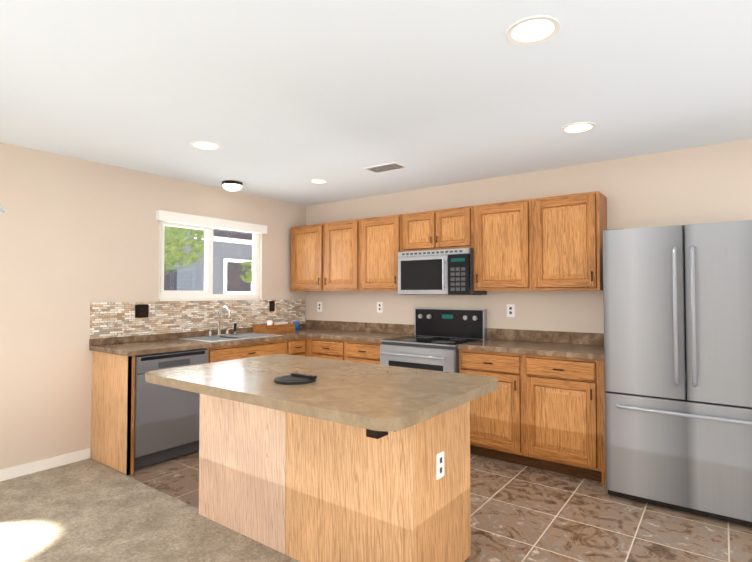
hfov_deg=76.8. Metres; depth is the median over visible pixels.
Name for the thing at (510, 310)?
electrical outlet
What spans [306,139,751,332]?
wall
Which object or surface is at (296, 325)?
cup
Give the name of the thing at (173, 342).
countertop
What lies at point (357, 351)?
base cabinet
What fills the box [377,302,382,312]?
electrical outlet
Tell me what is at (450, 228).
upper cabinet
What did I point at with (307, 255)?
upper cabinet
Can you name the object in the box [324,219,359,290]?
upper cabinet
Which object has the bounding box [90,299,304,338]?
backsplash
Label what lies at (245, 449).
panel
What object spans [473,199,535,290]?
upper cabinet
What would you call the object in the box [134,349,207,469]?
dishwasher
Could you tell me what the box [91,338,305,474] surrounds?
base cabinet
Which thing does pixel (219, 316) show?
faucet
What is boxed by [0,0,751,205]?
ceiling
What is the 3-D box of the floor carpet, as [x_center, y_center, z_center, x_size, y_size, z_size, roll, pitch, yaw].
[-1.223,1.381,0.155,6.500,0.066,4.660,-1,-2,36]
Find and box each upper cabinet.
[291,223,324,290]
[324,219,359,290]
[360,214,401,290]
[402,206,472,251]
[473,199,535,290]
[532,191,606,290]
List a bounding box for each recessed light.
[190,141,220,150]
[309,179,327,183]
[506,15,559,44]
[561,122,595,133]
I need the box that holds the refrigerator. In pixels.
[603,220,751,526]
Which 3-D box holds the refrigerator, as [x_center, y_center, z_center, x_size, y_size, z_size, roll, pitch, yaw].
[2.094,0.541,3.174,0.920,1.780,0.846,-1,-2,36]
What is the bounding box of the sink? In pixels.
[179,333,281,341]
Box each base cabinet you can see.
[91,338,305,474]
[291,401,470,561]
[306,338,381,364]
[459,349,605,485]
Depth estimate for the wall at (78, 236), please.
3.78 m
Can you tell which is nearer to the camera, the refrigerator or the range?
the refrigerator
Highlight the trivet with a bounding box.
[274,373,316,384]
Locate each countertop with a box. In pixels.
[89,320,316,355]
[145,354,497,430]
[305,320,414,342]
[457,328,603,359]
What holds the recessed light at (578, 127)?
in the ceiling
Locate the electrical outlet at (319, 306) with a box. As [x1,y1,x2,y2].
[317,302,321,311]
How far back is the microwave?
4.38 m
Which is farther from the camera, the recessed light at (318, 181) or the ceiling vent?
the recessed light at (318, 181)
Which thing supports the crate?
on the countertop at (173, 342)
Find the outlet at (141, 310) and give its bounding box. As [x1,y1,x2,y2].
[135,304,148,317]
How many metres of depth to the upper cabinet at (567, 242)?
3.77 m
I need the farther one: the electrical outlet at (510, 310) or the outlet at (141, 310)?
the electrical outlet at (510, 310)
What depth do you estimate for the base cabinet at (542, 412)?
3.57 m
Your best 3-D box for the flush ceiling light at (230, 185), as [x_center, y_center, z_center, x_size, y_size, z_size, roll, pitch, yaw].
[-1.419,-0.941,4.686,0.200,0.104,0.200,-1,-2,36]
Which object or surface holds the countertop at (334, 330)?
on the base cabinet at (357, 351)
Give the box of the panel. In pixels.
[199,394,290,556]
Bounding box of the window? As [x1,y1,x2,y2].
[156,210,266,300]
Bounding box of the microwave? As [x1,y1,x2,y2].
[398,248,486,294]
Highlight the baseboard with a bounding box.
[0,448,90,481]
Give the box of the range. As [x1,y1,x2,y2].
[380,308,486,372]
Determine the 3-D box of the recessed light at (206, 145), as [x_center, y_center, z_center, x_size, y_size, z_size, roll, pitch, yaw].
[-1.258,-0.998,3.503,0.214,0.006,0.214,-1,-2,36]
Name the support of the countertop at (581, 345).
on the base cabinet at (542, 412)
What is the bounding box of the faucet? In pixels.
[207,306,236,336]
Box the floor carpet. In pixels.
[0,459,299,561]
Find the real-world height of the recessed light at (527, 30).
0.006 m
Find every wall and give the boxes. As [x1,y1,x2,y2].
[0,142,305,469]
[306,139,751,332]
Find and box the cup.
[293,322,298,329]
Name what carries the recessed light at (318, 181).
in the ceiling
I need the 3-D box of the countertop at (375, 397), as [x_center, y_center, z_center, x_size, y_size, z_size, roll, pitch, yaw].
[-0.315,0.509,2.458,1.640,0.044,0.990,-1,-2,36]
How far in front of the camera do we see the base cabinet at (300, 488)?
2.20 m
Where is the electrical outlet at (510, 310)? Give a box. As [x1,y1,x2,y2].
[507,304,514,316]
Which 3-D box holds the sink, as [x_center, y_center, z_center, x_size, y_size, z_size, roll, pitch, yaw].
[-1.400,0.636,4.629,0.510,0.184,0.835,-1,-2,36]
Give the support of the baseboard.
attached to the wall at (78, 236)
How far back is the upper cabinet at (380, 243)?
4.85 m
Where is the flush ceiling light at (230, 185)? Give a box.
[222,180,242,190]
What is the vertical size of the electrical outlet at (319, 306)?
0.118 m
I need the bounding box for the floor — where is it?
[89,451,751,561]
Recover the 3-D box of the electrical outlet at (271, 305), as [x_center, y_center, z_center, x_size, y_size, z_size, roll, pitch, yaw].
[-1.191,0.289,5.443,0.008,0.118,0.075,-1,-2,36]
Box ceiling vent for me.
[363,162,406,172]
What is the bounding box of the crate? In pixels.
[253,320,294,332]
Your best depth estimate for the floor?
2.81 m
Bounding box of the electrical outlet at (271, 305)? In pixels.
[269,301,274,310]
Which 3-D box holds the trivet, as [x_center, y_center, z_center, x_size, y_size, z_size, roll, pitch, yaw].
[-0.391,0.469,2.297,0.200,0.028,0.200,-1,-2,36]

